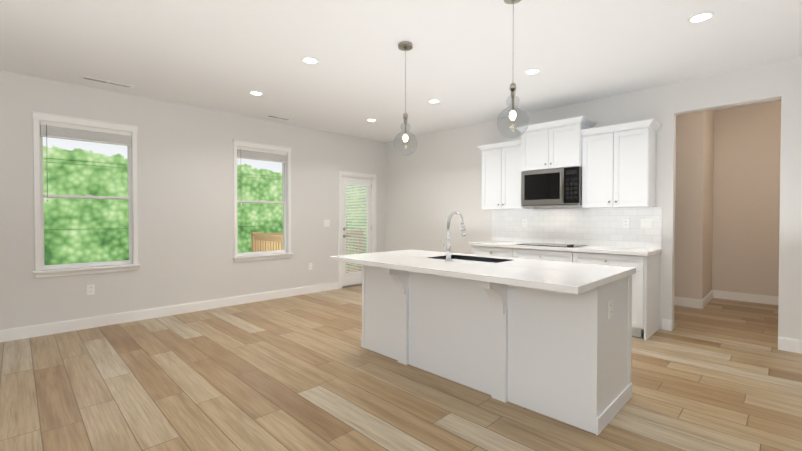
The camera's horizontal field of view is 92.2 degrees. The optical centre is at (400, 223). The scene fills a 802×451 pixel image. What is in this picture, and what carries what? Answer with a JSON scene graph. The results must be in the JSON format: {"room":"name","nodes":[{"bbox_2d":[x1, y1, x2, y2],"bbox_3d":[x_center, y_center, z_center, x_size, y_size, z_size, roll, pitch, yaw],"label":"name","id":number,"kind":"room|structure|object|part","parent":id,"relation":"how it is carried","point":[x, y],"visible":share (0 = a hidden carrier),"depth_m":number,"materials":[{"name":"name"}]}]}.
{"room":"kitchen","nodes":[
{"label":"kitchen","id":0,"kind":"room"},
{"bbox_2d":[0,70,384,329],"bbox_3d":[-3.309,-0.180,4.789,8.520,2.760,0.150,-1,1,-45],"label":"wall","id":1,"kind":"structure","parent":0,"point":[185,169],"depth_m":5.04,"materials":[{"name":"white paint"}]},
{"bbox_2d":[31,111,140,277],"bbox_3d":[-3.603,-0.303,4.458,0.960,1.765,0.200,-1,1,-45],"label":"window","id":2,"kind":"structure","parent":1,"relation":"in","point":[39,271],"depth_m":4.38,"materials":[{"name":"white"}]},
{"bbox_2d":[40,121,130,201],"bbox_3d":[-3.582,-0.666,4.432,0.812,0.863,0.060,-1,1,-45],"label":"window blind","id":3,"kind":"object","parent":2,"relation":"attached to","point":[71,132],"visible":0.98,"depth_m":4.38,"materials":[{"name":"white"}]},
{"bbox_3d":[-3.633,-0.300,4.489,0.818,1.598,0.085,-1,1,-45],"label":"window sash","id":4,"kind":"part","parent":2,"relation":"part of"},
{"bbox_2d":[87,284,94,294],"bbox_3d":[-3.565,0.765,4.436,0.072,0.116,0.007,-1,1,-45],"label":"electrical outlet","id":5,"kind":"object","parent":1,"relation":"attached to","point":[90,289],"visible":1,"depth_m":4.44,"materials":[{"name":"white plastic"}]},
{"bbox_2d":[0,282,338,341],"bbox_3d":[-3.647,1.144,4.354,7.160,0.125,0.014,-1,1,-45],"label":"baseboard","id":6,"kind":"structure","parent":1,"relation":"attached to","point":[18,333],"depth_m":4.82,"materials":[{"name":"white wood"}]},
{"bbox_2d":[233,139,292,261],"bbox_3d":[-2.131,-0.324,5.928,0.940,1.765,0.200,-1,1,-45],"label":"window","id":7,"kind":"structure","parent":1,"relation":"in","point":[262,146],"depth_m":6.01,"materials":[{"name":"white"}]},
{"bbox_3d":[-2.161,-0.322,5.959,0.798,1.598,0.085,-1,1,-45],"label":"window sash","id":8,"kind":"part","parent":7,"relation":"part of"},
{"bbox_2d":[237,146,286,205],"bbox_3d":[-2.110,-0.687,5.902,0.792,0.863,0.060,-1,1,-45],"label":"window blind","id":9,"kind":"object","parent":7,"relation":"attached to","point":[258,154],"visible":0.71,"depth_m":5.87,"materials":[{"name":"white"}]},
{"bbox_2d":[324,220,329,226],"bbox_3d":[-1.286,0.003,6.700,0.118,0.116,0.010,-1,1,-45],"label":"light switch","id":10,"kind":"object","parent":1,"relation":"attached to","point":[326,223],"visible":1,"depth_m":6.70,"materials":[{"name":"white plastic"}]},
{"bbox_2d":[342,177,370,285],"bbox_3d":[-0.817,0.151,7.216,0.724,1.985,0.095,-1,1,-45],"label":"patio door","id":11,"kind":"structure","parent":1,"relation":"in","point":[353,278],"depth_m":7.14,"materials":[{"name":"white"}]},
{"bbox_2d":[346,184,366,272],"bbox_3d":[-0.842,0.099,7.226,0.544,1.657,0.024,-1,1,-45],"label":"door blind","id":12,"kind":"object","parent":11,"relation":"attached to","point":[356,220],"visible":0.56,"depth_m":7.23,"materials":[{"name":"white"}]},
{"bbox_2d":[338,171,375,288],"bbox_3d":[-0.858,0.115,7.242,0.890,2.100,0.190,-1,1,-45],"label":"door frame","id":13,"kind":"structure","parent":1,"relation":"attached to","point":[341,174],"depth_m":7.10,"materials":[{"name":"white wood"}]},
{"bbox_2d":[0,285,801,450],"bbox_3d":[0.674,1.280,2.711,11.250,0.100,8.850,-1,1,-45],"label":"floor","id":14,"kind":"structure","parent":0,"point":[305,372],"depth_m":2.80,"materials":[{"name":"brown wood"}]},
{"bbox_2d":[352,263,631,434],"bbox_3d":[0.552,0.786,3.183,0.926,0.875,2.176,-1,1,-45],"label":"kitchen island","id":15,"kind":"object","parent":14,"relation":"on","point":[552,339],"depth_m":2.64,"materials":[{"name":"white wood"}]},
{"bbox_2d":[330,252,609,294],"bbox_3d":[0.314,0.332,2.938,0.520,0.040,2.200,-1,1,-45],"label":"island countertop","id":16,"kind":"structure","parent":15,"relation":"on","point":[568,282],"depth_m":2.53,"materials":[{"name":"white stone"}]},
{"bbox_2d":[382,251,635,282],"bbox_3d":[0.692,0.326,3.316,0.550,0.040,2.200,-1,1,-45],"label":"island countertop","id":17,"kind":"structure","parent":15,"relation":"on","point":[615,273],"depth_m":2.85,"materials":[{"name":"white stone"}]},
{"bbox_2d":[426,255,505,262],"bbox_3d":[0.590,0.437,3.329,0.418,0.258,0.658,-1,1,-45],"label":"sink","id":18,"kind":"object","parent":17,"relation":"in","point":[465,258],"depth_m":3.51,"materials":[{"name":"metal"}]},
{"bbox_2d":[471,247,516,257],"bbox_3d":[1.457,0.753,5.460,0.599,0.875,0.721,-1,1,-45],"label":"base cabinet","id":19,"kind":"object","parent":14,"relation":"on","point":[511,252],"depth_m":5.21,"materials":[{"name":"white wood"}]},
{"bbox_2d":[517,247,576,262],"bbox_3d":[1.939,0.760,4.978,0.599,0.875,0.878,-1,1,-45],"label":"base cabinet","id":20,"kind":"object","parent":14,"relation":"on","point":[562,256],"depth_m":4.69,"materials":[{"name":"white wood"}]},
{"bbox_2d":[577,251,659,339],"bbox_3d":[2.449,0.767,4.468,0.599,0.875,0.801,-1,1,-45],"label":"base cabinet","id":21,"kind":"object","parent":14,"relation":"on","point":[646,279],"depth_m":4.09,"materials":[{"name":"white wood"}]},
{"bbox_2d":[469,239,660,254],"bbox_3d":[1.960,0.303,4.936,0.623,0.040,2.200,-1,1,-45],"label":"countertop","id":22,"kind":"structure","parent":21,"relation":"on","point":[495,242],"depth_m":4.47,"materials":[{"name":"white stone"}]},
{"bbox_2d":[529,243,588,246],"bbox_3d":[1.931,0.271,4.963,0.450,0.021,0.720,-1,1,-45],"label":"cooktop","id":23,"kind":"object","parent":22,"relation":"in","point":[530,244],"depth_m":4.91,"materials":[{"name":"black glass"}]},
{"bbox_2d":[0,0,801,141],"bbox_3d":[-0.263,-1.566,1.720,8.520,0.100,8.770,-1,1,-45],"label":"ceiling","id":24,"kind":"structure","parent":0,"point":[468,62],"depth_m":3.47,"materials":[{"name":"white paint"}]},
{"bbox_2d":[80,75,133,88],"bbox_3d":[-3.228,-1.548,4.249,0.460,0.007,0.115,-1,1,-45],"label":"ceiling vent","id":25,"kind":"object","parent":24,"relation":"in","point":[106,82],"visible":1,"depth_m":4.24,"materials":[{"name":"white metal"}]},
{"bbox_2d":[249,91,262,95],"bbox_3d":[-1.736,-1.553,4.623,0.164,0.008,0.164,-1,1,-45],"label":"recessed light","id":26,"kind":"object","parent":24,"relation":"in","point":[256,93],"visible":0.98,"depth_m":4.63,"materials":[{"name":"white"}]},
{"bbox_2d":[266,115,291,120],"bbox_3d":[-1.820,-1.570,5.755,0.380,0.007,0.100,-1,1,-45],"label":"ceiling vent","id":27,"kind":"object","parent":24,"relation":"in","point":[277,117],"visible":0.96,"depth_m":5.73,"materials":[{"name":"white metal"}]},
{"bbox_2d":[301,57,318,63],"bbox_3d":[-0.860,-1.540,3.662,0.164,0.008,0.164,-1,1,-45],"label":"recessed light","id":28,"kind":"object","parent":24,"relation":"in","point":[309,60],"visible":0.98,"depth_m":3.65,"materials":[{"name":"white plastic"}]},
{"bbox_2d":[393,41,417,155],"bbox_3d":[0.038,-1.062,3.336,0.210,0.955,0.210,-1,1,-45],"label":"pendant light","id":29,"kind":"object","parent":24,"relation":"hanging from","point":[405,46],"visible":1,"depth_m":3.33,"materials":[{"name":"clear glass"}]},
{"bbox_3d":[0.038,-0.748,3.340,0.210,0.328,0.210,-1,1,-45],"label":"glass","id":30,"kind":"part","parent":29,"relation":"part of","materials":[{"name":"clear glass"}]},
{"bbox_3d":[0.038,-0.776,3.340,0.044,0.151,0.044,-1,1,-45],"label":"bulb","id":31,"kind":"part","parent":29,"relation":"part of","materials":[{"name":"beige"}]},
{"bbox_2d":[427,99,439,102],"bbox_3d":[0.421,-1.558,4.941,0.164,0.008,0.164,-1,1,-45],"label":"recessed light","id":32,"kind":"object","parent":24,"relation":"in","point":[433,101],"visible":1,"depth_m":4.94,"materials":[{"name":"white"}]},
{"bbox_2d":[497,0,528,137],"bbox_3d":[0.752,-1.051,2.593,0.210,0.955,0.210,-1,1,-45],"label":"pendant light","id":33,"kind":"object","parent":24,"relation":"hanging from","point":[512,115],"visible":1,"depth_m":2.59,"materials":[{"name":"clear glass"}]},
{"bbox_3d":[0.752,-0.766,2.597,0.044,0.151,0.044,-1,1,-45],"label":"bulb","id":34,"kind":"part","parent":33,"relation":"part of","materials":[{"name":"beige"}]},
{"bbox_3d":[0.752,-0.737,2.597,0.210,0.328,0.210,-1,1,-45],"label":"glass","id":35,"kind":"part","parent":33,"relation":"part of","materials":[{"name":"clear glass"}]},
{"bbox_2d":[524,68,540,74],"bbox_3d":[1.340,-1.543,3.936,0.164,0.008,0.164,-1,1,-45],"label":"recessed light","id":36,"kind":"object","parent":24,"relation":"in","point":[532,71],"visible":1,"depth_m":3.93,"materials":[{"name":"white plastic"}]},
{"bbox_2d":[687,12,714,23],"bbox_3d":[2.230,-1.528,2.875,0.164,0.008,0.164,-1,1,-45],"label":"recessed light","id":37,"kind":"object","parent":24,"relation":"in","point":[700,17],"visible":1,"depth_m":2.87,"materials":[{"name":"white plastic"}]},
{"bbox_2d":[384,57,801,339],"bbox_3d":[2.761,-0.323,4.653,0.120,3.050,8.620,-1,1,-45],"label":"wall","id":38,"kind":"structure","parent":0,"point":[432,182],"depth_m":4.56,"materials":[{"name":"white paint"}]},
{"bbox_2d":[480,139,533,209],"bbox_3d":[1.531,-0.660,5.553,0.333,0.918,0.660,-1,1,-45],"label":"upper cabinet","id":39,"kind":"object","parent":38,"relation":"attached to","point":[501,173],"depth_m":5.44,"materials":[{"name":"white wood"}]},
{"bbox_2d":[522,219,526,226],"bbox_3d":[1.775,-0.001,5.538,0.007,0.116,0.072,-1,1,-45],"label":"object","id":40,"kind":"structure","parent":38,"relation":"attached to","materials":[{"name":"white plastic"}]},
{"bbox_2d":[520,115,591,170],"bbox_3d":[2.009,-0.975,5.023,0.399,0.573,0.760,-1,1,-45],"label":"upper cabinet","id":41,"kind":"object","parent":38,"relation":"attached to","point":[560,144],"depth_m":4.84,"materials":[{"name":"white wood"}]},
{"bbox_2d":[521,167,581,206],"bbox_3d":[1.993,-0.451,5.015,0.445,0.465,0.750,-1,1,-45],"label":"microwave","id":42,"kind":"object","parent":41,"relation":"attached to","point":[559,187],"visible":0.98,"depth_m":4.86,"materials":[{"name":"silver metal"}]},
{"bbox_2d":[492,207,661,248],"bbox_3d":[2.177,0.043,5.149,0.010,0.472,2.200,-1,1,-45],"label":"backsplash","id":43,"kind":"structure","parent":38,"relation":"attached to","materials":[{"name":"tile"}]},
{"bbox_2d":[582,119,659,207],"bbox_3d":[2.547,-0.645,4.536,0.333,0.918,0.695,-1,1,-45],"label":"upper cabinet","id":44,"kind":"object","parent":38,"relation":"attached to","point":[616,163],"depth_m":4.38,"materials":[{"name":"white wood"}]},
{"bbox_2d":[623,218,629,227],"bbox_3d":[2.694,0.003,4.619,0.007,0.116,0.072,-1,1,-45],"label":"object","id":45,"kind":"structure","parent":38,"relation":"attached to","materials":[{"name":"white plastic"}]},
{"bbox_2d":[641,218,652,228],"bbox_3d":[2.841,0.005,4.469,0.010,0.116,0.118,-1,1,-45],"label":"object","id":46,"kind":"structure","parent":38,"relation":"attached to","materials":[{"name":"white plastic"}]},
{"bbox_2d":[662,318,671,330],"bbox_3d":[2.993,1.144,4.348,0.014,0.125,0.090,-1,1,-45],"label":"baseboard","id":47,"kind":"structure","parent":38,"relation":"attached to","point":[667,324],"depth_m":4.34,"materials":[{"name":"white wood"}]},
{"bbox_2d":[778,336,801,353],"bbox_3d":[4.651,1.168,2.689,0.014,0.125,2.900,-1,1,-45],"label":"baseboard","id":48,"kind":"structure","parent":38,"relation":"attached to","point":[790,345],"depth_m":3.65,"materials":[{"name":"white wood"}]},
{"bbox_2d":[674,111,704,299],"bbox_3d":[3.773,-0.290,5.863,0.120,2.950,1.300,-1,1,-45],"label":"wall","id":49,"kind":"structure","parent":0,"point":[689,200],"depth_m":5.46,"materials":[{"name":"beige paint"}]},
{"bbox_2d":[674,296,701,308],"bbox_3d":[3.726,1.123,5.836,0.014,0.125,1.300,-1,1,-45],"label":"baseboard","id":50,"kind":"structure","parent":49,"relation":"attached to","point":[687,302],"depth_m":5.47,"materials":[{"name":"white wood"}]},
{"bbox_2d":[703,109,713,297],"bbox_3d":[4.561,-0.290,5.816,0.930,2.950,0.120,-1,1,-45],"label":"wall","id":51,"kind":"structure","parent":0,"point":[708,201],"depth_m":5.75,"materials":[{"name":"beige paint"}]},
{"bbox_2d":[702,290,712,308],"bbox_3d":[4.566,1.124,5.747,1.050,0.125,0.014,-1,1,-45],"label":"baseboard","id":52,"kind":"structure","parent":51,"relation":"attached to","point":[707,298],"depth_m":5.68,"materials":[{"name":"white wood"}]},
{"bbox_2d":[712,101,780,296],"bbox_3d":[5.604,-0.285,5.515,0.120,2.950,2.020,-1,1,-45],"label":"wall","id":53,"kind":"structure","parent":0,"point":[746,189],"depth_m":5.82,"materials":[{"name":"beige paint"}]},
{"bbox_2d":[713,290,778,304],"bbox_3d":[5.562,1.128,5.483,0.014,0.125,1.766,-1,1,-45],"label":"baseboard","id":54,"kind":"structure","parent":53,"relation":"attached to","point":[754,298],"depth_m":5.82,"materials":[{"name":"white wood"}]},
{"bbox_2d":[713,99,780,110],"bbox_3d":[4.261,-1.804,5.070,2.620,0.100,3.320,-1,1,-45],"label":"ceiling","id":55,"kind":"structure","parent":0,"point":[747,104],"depth_m":5.74,"materials":[{"name":"white paint"}]},
{"label":"outside","id":56,"kind":"structure","parent":0,"visible":0},
{"bbox_2d":[43,137,366,267],"bbox_3d":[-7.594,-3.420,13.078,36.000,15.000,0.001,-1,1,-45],"label":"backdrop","id":57,"kind":"structure","parent":56,"point":[246,213],"depth_m":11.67,"materials":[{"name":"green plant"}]},
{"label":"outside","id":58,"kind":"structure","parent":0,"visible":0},
{"bbox_2d":[47,158,279,229],"bbox_3d":[-5.226,1.014,10.772,20.220,6.200,1.500,-1,1,-45],"label":"power lines","id":59,"kind":"structure","parent":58,"point":[125,164],"depth_m":9.16,"materials":[{"name":"grey"}]},
{"bbox_2d":[251,230,362,272],"bbox_3d":[-1.324,0.820,8.646,3.080,1.250,2.420,-1,1,-45],"label":"deck","id":60,"kind":"object","parent":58,"point":[256,244],"depth_m":8.24,"materials":[{"name":"brown wood"}]}
]}

